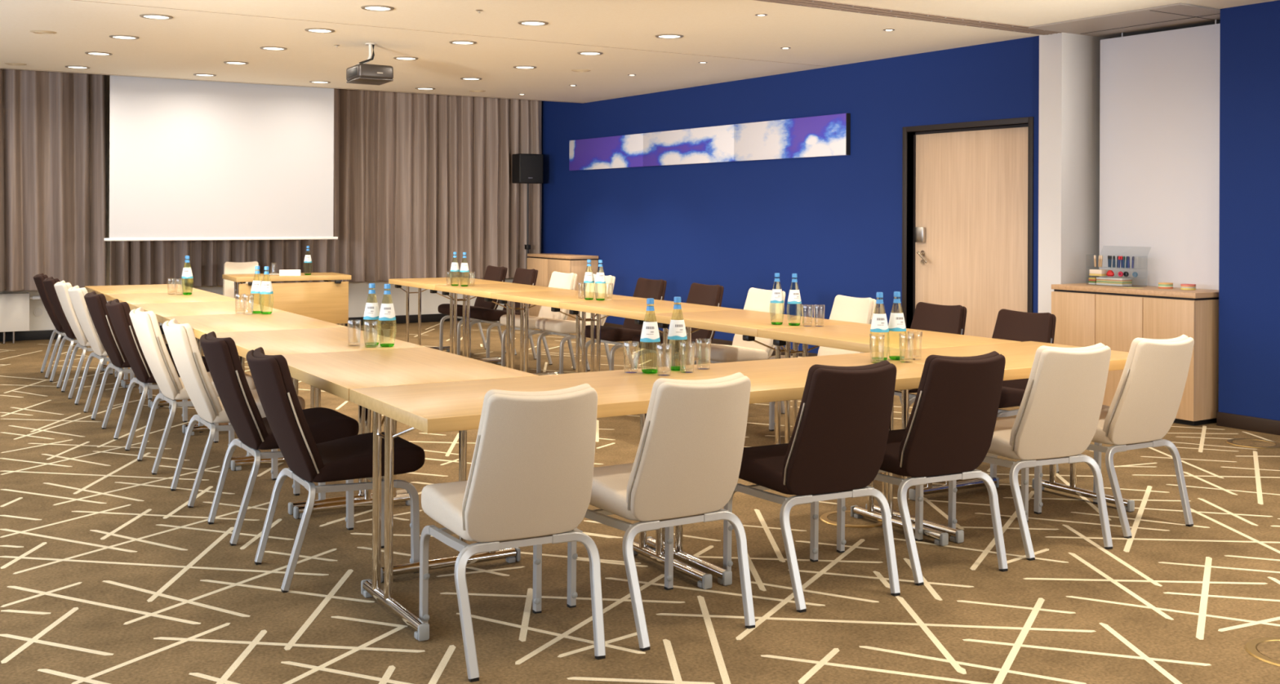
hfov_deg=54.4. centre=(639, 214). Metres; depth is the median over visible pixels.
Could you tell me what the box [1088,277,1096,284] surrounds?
pack
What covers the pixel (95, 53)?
recessed light
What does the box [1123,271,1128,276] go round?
tape roll
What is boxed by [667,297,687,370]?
water bottle
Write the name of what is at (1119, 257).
marker pen
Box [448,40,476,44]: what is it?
recessed light
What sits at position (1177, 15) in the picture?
ceiling
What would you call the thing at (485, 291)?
conference table
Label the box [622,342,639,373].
water glass
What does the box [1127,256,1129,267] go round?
marker pen
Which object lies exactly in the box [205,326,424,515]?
conference table
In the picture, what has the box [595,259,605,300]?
water bottle
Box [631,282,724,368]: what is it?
chair
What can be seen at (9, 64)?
ceiling vent
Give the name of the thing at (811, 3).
trim
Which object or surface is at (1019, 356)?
conference table
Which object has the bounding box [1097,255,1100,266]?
marker pen
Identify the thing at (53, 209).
curtain
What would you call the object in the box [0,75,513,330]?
wall
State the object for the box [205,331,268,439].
backrest
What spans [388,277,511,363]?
conference table
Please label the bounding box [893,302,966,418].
chair
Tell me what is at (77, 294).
cushion
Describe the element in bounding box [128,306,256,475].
chair
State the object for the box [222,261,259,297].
chair
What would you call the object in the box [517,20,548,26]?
recessed light
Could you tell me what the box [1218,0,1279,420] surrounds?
wall
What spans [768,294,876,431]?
chair
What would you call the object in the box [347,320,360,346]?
water glass
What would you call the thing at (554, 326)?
chair
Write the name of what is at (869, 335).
water glass
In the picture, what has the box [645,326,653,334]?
print
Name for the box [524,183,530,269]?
speaker stand
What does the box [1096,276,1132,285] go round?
card stack
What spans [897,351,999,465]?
chair back
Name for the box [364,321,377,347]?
water glass
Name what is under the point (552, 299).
conference table
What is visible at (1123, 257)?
marker pen
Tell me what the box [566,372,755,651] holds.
chair
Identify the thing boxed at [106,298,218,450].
chair
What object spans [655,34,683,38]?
recessed light
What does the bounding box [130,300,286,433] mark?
conference table
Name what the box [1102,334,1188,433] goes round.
chair back
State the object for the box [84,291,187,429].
chair
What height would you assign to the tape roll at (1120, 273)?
0.040 m
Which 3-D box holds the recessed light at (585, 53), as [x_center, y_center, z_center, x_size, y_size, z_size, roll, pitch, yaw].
[-0.426,-1.380,10.627,0.222,0.010,0.222,0,0,-32]
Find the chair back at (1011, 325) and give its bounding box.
[991,308,1053,389]
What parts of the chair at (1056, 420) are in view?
leg, seat, leg, leg, seat frame, leg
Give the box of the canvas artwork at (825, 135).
[568,113,850,170]
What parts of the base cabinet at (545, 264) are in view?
door, door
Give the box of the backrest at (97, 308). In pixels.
[88,291,126,360]
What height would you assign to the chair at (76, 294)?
0.858 m
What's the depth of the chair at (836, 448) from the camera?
4.44 m
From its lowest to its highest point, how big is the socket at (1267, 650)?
0.006 m
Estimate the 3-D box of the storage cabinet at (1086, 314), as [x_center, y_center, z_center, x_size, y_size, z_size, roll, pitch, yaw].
[3.537,0.955,8.796,0.486,0.880,1.165,0,0,-32]
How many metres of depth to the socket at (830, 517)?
5.59 m
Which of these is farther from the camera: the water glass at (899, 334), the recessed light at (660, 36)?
the recessed light at (660, 36)
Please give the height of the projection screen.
1.958 m
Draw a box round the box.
[1089,269,1109,275]
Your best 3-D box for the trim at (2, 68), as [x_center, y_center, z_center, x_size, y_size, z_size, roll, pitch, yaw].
[-5.162,-1.406,12.510,10.650,0.012,0.008,0,0,-32]
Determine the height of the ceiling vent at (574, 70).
0.008 m
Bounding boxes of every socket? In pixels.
[33,307,42,315]
[820,510,882,528]
[1226,438,1279,448]
[1244,636,1279,666]
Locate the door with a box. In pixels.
[902,116,1033,337]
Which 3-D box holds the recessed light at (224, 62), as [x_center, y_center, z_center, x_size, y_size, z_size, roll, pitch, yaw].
[-3.706,-1.394,11.415,0.222,0.010,0.222,0,0,-32]
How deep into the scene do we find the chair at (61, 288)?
9.26 m
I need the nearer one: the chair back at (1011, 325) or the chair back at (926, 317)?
the chair back at (1011, 325)
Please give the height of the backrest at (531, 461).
0.472 m
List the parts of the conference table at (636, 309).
leg, leg, leg, leg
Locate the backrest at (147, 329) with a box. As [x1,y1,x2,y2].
[134,306,182,391]
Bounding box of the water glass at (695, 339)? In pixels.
[695,338,711,369]
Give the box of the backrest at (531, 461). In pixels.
[462,383,591,520]
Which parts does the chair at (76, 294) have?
leg, leg, seat frame, seat, leg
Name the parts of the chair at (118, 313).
leg, leg, seat frame, seat, leg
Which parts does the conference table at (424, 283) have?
leg, leg, leg, leg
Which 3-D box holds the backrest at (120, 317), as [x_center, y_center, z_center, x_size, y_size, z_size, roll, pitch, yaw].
[-3.038,0.744,7.421,0.222,0.472,0.407,0,0,-31]
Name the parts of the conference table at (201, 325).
leg, leg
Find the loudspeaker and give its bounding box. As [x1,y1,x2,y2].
[511,153,542,183]
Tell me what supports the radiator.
on the floor
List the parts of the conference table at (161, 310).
leg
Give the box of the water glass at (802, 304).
[801,304,813,326]
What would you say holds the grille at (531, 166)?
attached to the loudspeaker
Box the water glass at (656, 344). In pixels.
[656,344,671,376]
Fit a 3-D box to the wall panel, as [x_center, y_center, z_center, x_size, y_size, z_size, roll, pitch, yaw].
[3.801,0.001,8.910,0.065,2.730,1.160,0,0,-32]
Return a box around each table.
[84,284,205,386]
[105,291,241,407]
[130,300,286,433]
[163,311,346,467]
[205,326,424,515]
[222,272,351,326]
[282,346,537,582]
[349,369,711,641]
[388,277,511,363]
[435,283,573,374]
[490,289,645,375]
[559,298,737,372]
[635,353,948,586]
[645,309,858,444]
[757,323,1021,500]
[853,341,1134,543]
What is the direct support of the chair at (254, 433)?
on the floor
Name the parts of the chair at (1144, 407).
leg, leg, seat, leg, seat frame, leg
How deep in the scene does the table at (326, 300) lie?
12.72 m
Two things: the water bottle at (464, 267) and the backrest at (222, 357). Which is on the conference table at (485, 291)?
the water bottle at (464, 267)
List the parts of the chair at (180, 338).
leg, leg, seat frame, seat, leg, leg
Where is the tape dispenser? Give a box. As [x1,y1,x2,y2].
[1106,270,1114,276]
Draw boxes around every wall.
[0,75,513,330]
[541,35,1039,353]
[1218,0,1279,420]
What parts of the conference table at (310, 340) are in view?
leg, leg, leg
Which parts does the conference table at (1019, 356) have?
leg, leg, leg, leg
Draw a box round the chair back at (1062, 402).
[1009,342,1105,446]
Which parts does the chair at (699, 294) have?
leg, seat frame, seat, leg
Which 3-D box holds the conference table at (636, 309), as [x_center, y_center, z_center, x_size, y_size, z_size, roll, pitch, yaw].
[0.053,1.010,8.764,0.775,0.739,1.212,0,0,-31]
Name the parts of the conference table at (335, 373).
leg, leg, leg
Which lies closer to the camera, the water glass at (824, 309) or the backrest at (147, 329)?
the backrest at (147, 329)
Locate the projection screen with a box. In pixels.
[103,75,337,240]
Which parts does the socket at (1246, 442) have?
lid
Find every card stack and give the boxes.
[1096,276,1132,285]
[1158,282,1173,288]
[1180,284,1195,289]
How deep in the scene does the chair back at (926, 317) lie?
7.42 m
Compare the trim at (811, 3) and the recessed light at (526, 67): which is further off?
the recessed light at (526, 67)
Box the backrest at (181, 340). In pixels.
[167,318,222,413]
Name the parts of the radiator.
panel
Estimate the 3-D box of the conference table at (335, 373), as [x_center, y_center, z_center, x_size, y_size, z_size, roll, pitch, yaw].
[-1.048,1.005,5.268,0.775,0.739,1.212,0,0,-31]
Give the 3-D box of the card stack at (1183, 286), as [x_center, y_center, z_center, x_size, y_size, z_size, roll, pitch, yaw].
[3.781,0.497,8.579,0.096,0.037,0.096,0,0,-32]
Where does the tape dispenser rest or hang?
on the supplies
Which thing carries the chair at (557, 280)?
on the floor
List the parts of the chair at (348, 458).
leg, leg, seat frame, seat, leg, leg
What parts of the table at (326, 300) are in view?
leg, leg, modesty panel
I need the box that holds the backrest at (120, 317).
[110,298,151,374]
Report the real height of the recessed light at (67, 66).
0.010 m
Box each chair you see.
[33,273,113,378]
[43,276,128,388]
[53,280,143,399]
[67,285,167,413]
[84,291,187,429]
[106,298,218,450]
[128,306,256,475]
[162,318,305,507]
[200,331,359,546]
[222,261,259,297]
[245,346,425,592]
[419,383,605,682]
[437,265,507,355]
[466,267,537,359]
[499,271,577,371]
[535,273,615,373]
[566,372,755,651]
[581,277,666,372]
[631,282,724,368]
[690,287,785,413]
[723,360,900,613]
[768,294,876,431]
[836,351,1008,586]
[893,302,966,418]
[947,342,1112,560]
[990,308,1058,477]
[1034,334,1194,538]
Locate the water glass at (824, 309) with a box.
[813,309,824,326]
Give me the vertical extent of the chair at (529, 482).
0.858 m
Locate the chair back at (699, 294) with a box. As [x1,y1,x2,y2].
[685,282,720,342]
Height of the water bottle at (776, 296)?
0.301 m
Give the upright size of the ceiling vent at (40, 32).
0.008 m
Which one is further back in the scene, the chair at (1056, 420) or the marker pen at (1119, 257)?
the marker pen at (1119, 257)
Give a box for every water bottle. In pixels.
[182,256,193,294]
[250,266,262,313]
[259,266,273,314]
[303,245,311,275]
[363,283,379,346]
[378,284,395,346]
[450,252,459,285]
[459,252,469,286]
[583,259,594,299]
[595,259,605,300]
[640,297,660,373]
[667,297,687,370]
[769,272,783,324]
[786,273,801,325]
[870,292,888,360]
[888,291,906,359]
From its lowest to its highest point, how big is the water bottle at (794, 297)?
0.301 m
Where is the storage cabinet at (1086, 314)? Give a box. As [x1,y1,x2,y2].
[1051,283,1218,426]
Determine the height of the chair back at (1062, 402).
0.472 m
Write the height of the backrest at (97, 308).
0.472 m
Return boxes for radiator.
[0,293,39,343]
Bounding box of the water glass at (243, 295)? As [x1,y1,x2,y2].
[243,294,253,314]
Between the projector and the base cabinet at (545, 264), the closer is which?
the projector
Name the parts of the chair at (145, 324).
leg, leg, seat frame, seat, leg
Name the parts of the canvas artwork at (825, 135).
panel, panel, panel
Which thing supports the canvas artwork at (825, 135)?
attached to the wall at (834, 223)
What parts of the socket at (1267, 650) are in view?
lid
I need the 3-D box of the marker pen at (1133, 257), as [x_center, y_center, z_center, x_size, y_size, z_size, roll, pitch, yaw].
[3.527,0.340,8.899,0.019,0.084,0.016,0,0,43]
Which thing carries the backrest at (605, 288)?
on the chair at (554, 326)
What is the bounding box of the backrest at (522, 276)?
[502,267,535,312]
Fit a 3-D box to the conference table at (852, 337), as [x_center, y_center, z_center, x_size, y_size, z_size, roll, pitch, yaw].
[1.305,1.015,6.681,0.775,0.739,1.212,0,0,-31]
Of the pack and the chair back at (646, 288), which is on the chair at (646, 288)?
the chair back at (646, 288)
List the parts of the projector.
plate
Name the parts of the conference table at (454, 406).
leg, cross rod, leg, leg, leg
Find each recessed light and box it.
[64,65,89,68]
[84,51,112,55]
[109,35,139,39]
[139,13,173,19]
[193,73,216,76]
[223,61,248,64]
[259,46,287,50]
[304,27,334,32]
[309,80,330,83]
[360,4,394,11]
[393,56,418,60]
[415,87,435,89]
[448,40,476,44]
[460,77,482,79]
[513,65,537,69]
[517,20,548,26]
[577,51,603,55]
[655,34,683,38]
[755,13,767,16]
[883,28,894,31]
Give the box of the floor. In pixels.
[0,320,1279,683]
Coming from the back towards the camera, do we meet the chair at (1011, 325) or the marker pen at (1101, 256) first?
the marker pen at (1101, 256)
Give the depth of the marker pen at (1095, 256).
9.15 m
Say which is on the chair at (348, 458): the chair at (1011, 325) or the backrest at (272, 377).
the backrest at (272, 377)
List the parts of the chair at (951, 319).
leg, seat frame, seat, leg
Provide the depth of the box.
9.08 m
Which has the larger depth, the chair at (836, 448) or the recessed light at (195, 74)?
the recessed light at (195, 74)
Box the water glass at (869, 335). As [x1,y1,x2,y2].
[869,334,884,363]
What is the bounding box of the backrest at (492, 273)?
[474,265,505,309]
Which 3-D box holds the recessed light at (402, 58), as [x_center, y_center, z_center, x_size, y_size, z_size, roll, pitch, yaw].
[-2.075,-1.387,11.027,0.222,0.010,0.222,0,0,-32]
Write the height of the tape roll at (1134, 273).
0.040 m
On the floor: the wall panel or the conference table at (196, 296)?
the conference table at (196, 296)
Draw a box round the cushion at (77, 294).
[71,285,88,306]
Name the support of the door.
in the wall at (834, 223)
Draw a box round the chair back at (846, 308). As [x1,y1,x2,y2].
[817,294,873,355]
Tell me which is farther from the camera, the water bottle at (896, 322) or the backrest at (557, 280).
the backrest at (557, 280)
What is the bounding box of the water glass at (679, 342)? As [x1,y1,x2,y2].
[679,342,694,373]
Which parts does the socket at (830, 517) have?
lid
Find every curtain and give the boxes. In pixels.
[0,68,106,292]
[109,75,327,286]
[326,88,542,282]
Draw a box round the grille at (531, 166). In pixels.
[520,155,542,181]
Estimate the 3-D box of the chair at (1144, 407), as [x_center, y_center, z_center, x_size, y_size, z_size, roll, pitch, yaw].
[2.160,0.960,5.651,0.476,0.858,0.636,0,0,-30]
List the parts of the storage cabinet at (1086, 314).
door, door, door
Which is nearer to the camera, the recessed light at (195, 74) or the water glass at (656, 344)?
the water glass at (656, 344)
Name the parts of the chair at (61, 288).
leg, leg, seat frame, leg, leg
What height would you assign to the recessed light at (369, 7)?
0.010 m
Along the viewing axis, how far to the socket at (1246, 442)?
7.55 m
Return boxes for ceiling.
[0,0,1277,102]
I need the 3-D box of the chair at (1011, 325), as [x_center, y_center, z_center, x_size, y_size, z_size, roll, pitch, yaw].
[1.933,0.959,6.742,0.636,0.858,0.476,0,0,-34]
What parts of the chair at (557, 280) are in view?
leg, seat, leg, seat frame, leg, leg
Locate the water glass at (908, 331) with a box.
[907,331,922,359]
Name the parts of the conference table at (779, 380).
leg, leg, leg, leg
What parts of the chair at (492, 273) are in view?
leg, leg, seat, seat frame, leg, leg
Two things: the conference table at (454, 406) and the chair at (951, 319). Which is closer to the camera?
the conference table at (454, 406)
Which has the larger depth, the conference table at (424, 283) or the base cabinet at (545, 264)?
the base cabinet at (545, 264)
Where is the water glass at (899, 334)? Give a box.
[898,333,914,362]
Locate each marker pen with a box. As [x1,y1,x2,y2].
[1093,255,1096,266]
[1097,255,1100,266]
[1100,255,1102,266]
[1109,255,1111,266]
[1112,255,1115,267]
[1117,256,1120,267]
[1122,256,1124,267]
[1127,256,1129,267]
[1131,256,1134,268]
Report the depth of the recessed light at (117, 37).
9.77 m
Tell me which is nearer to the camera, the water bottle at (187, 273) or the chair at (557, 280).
the water bottle at (187, 273)
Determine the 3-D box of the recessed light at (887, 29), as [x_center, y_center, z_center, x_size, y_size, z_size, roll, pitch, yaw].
[1.847,-1.370,9.225,0.086,0.004,0.086,0,0,-32]
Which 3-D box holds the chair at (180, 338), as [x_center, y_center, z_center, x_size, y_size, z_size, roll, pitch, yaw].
[-2.013,0.942,6.128,0.636,0.858,0.476,0,0,-31]
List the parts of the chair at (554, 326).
leg, seat frame, leg, seat, leg, leg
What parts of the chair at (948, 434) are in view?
leg, seat, leg, leg, seat frame, leg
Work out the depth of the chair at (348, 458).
4.66 m
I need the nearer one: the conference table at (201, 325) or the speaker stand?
the conference table at (201, 325)
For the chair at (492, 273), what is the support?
on the floor
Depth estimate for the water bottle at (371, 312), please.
6.01 m
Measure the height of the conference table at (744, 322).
0.739 m
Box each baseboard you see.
[0,313,466,342]
[603,322,817,356]
[1216,411,1279,435]
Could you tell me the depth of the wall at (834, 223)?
12.12 m
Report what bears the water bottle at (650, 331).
on the conference table at (779, 380)
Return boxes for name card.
[279,269,300,275]
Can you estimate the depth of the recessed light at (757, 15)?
8.55 m
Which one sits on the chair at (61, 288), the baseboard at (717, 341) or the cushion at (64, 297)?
the cushion at (64, 297)
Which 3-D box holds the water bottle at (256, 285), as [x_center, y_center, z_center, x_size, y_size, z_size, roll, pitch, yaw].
[-2.449,0.479,7.964,0.088,0.301,0.088,0,0,1]
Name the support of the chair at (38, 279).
on the floor
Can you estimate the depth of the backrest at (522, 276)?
12.02 m
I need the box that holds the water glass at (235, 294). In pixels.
[235,293,245,313]
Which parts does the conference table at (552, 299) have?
leg, leg, leg, leg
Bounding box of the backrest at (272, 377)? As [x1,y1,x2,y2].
[253,346,324,470]
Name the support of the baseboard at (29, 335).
attached to the wall at (358, 295)
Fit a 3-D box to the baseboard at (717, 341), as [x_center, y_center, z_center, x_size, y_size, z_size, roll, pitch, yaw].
[1.267,1.343,12.278,0.014,0.085,6.615,0,0,-32]
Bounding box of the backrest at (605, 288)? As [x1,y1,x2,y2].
[580,273,613,324]
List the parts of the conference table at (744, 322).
leg, leg, leg, leg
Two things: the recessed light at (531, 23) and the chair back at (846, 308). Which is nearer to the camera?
the chair back at (846, 308)
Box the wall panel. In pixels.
[1098,19,1220,289]
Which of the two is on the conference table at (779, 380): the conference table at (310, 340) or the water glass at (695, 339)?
the water glass at (695, 339)
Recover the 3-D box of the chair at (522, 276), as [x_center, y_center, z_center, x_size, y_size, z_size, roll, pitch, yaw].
[-1.302,0.945,11.890,0.636,0.858,0.476,0,0,-33]
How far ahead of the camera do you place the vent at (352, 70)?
10.02 m
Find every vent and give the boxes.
[4,62,26,66]
[30,30,57,34]
[348,66,356,77]
[469,89,485,92]
[571,69,591,71]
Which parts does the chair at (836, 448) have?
leg, seat, leg, seat frame, leg, leg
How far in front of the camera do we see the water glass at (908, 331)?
5.54 m
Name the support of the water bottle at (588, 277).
on the conference table at (552, 299)
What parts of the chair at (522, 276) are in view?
leg, seat frame, leg, seat, leg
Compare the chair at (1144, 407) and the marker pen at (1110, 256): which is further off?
the marker pen at (1110, 256)
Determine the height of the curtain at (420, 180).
2.440 m
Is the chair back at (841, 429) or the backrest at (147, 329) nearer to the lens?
the chair back at (841, 429)
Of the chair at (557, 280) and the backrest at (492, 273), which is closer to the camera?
the chair at (557, 280)
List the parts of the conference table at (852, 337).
leg, cross rod, leg, leg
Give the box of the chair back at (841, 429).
[782,360,890,479]
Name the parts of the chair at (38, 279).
leg, leg, seat frame, leg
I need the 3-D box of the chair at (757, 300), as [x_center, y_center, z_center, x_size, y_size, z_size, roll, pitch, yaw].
[0.692,0.954,8.702,0.636,0.858,0.476,0,0,-33]
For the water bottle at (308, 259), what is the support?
on the table at (326, 300)
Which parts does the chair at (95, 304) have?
leg, leg, seat frame, seat, leg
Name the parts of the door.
handle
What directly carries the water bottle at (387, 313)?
on the conference table at (310, 340)
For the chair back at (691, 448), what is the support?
on the chair at (686, 468)
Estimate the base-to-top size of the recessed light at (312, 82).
0.010 m
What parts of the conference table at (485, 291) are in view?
leg, leg, leg, leg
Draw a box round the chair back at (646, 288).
[622,277,664,330]
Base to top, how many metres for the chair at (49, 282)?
0.858 m
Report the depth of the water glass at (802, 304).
7.19 m
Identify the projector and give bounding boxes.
[346,43,393,85]
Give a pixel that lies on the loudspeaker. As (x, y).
(526, 168)
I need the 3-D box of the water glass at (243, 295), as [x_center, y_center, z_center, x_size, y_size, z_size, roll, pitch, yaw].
[-2.484,0.567,7.893,0.064,0.124,0.064,0,0,-32]
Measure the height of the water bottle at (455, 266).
0.301 m
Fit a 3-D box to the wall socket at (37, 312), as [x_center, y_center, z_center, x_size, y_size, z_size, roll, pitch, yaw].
[-6.506,1.052,13.448,0.090,0.090,0.020,0,0,-32]
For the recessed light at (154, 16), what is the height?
0.010 m
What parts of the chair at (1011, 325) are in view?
leg, seat frame, seat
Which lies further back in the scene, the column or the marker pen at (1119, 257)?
the column
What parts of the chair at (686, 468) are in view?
leg, seat, leg, seat frame, leg, leg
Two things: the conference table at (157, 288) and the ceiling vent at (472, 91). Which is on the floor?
the conference table at (157, 288)
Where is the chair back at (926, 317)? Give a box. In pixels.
[910,302,964,334]
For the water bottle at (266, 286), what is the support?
on the conference table at (201, 325)
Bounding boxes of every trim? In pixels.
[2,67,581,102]
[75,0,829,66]
[755,0,1062,35]
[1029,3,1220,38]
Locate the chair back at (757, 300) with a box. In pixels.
[732,287,782,353]
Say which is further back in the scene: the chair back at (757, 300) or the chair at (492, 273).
the chair at (492, 273)
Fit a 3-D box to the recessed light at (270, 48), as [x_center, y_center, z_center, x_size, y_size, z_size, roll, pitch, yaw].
[-3.064,-1.391,10.401,0.222,0.010,0.222,0,0,-32]
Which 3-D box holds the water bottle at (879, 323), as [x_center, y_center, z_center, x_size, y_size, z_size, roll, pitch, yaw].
[1.058,0.493,5.496,0.088,0.301,0.088,0,0,1]
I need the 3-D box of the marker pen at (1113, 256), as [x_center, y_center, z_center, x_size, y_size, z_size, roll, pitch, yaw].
[3.438,0.340,9.019,0.016,0.084,0.019,0,0,-17]
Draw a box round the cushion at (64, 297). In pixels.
[57,280,75,313]
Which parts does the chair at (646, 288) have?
leg, seat, seat frame, leg, leg, leg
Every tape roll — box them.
[1118,271,1123,276]
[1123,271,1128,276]
[1132,271,1137,277]
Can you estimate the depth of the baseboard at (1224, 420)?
8.05 m
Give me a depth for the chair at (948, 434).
4.75 m
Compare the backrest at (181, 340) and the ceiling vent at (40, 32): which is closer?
the backrest at (181, 340)
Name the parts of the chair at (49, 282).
leg, leg, seat frame, leg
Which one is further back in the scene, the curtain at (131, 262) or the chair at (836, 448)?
the curtain at (131, 262)
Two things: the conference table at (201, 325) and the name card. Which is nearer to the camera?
the conference table at (201, 325)
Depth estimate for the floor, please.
4.69 m
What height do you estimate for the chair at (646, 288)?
0.858 m
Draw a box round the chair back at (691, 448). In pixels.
[626,372,744,503]
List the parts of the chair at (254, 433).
leg, leg, seat frame, seat, leg, leg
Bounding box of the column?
[1038,32,1107,313]
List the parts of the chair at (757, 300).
leg, seat frame, seat, leg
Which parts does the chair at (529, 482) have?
leg, leg, seat, seat frame, leg, leg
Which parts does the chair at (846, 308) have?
leg, seat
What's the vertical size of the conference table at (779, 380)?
0.739 m
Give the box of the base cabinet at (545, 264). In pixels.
[527,253,598,320]
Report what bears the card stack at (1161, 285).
on the storage cabinet at (1086, 314)
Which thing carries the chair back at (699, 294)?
on the chair at (699, 294)
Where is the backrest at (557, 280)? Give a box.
[537,271,574,319]

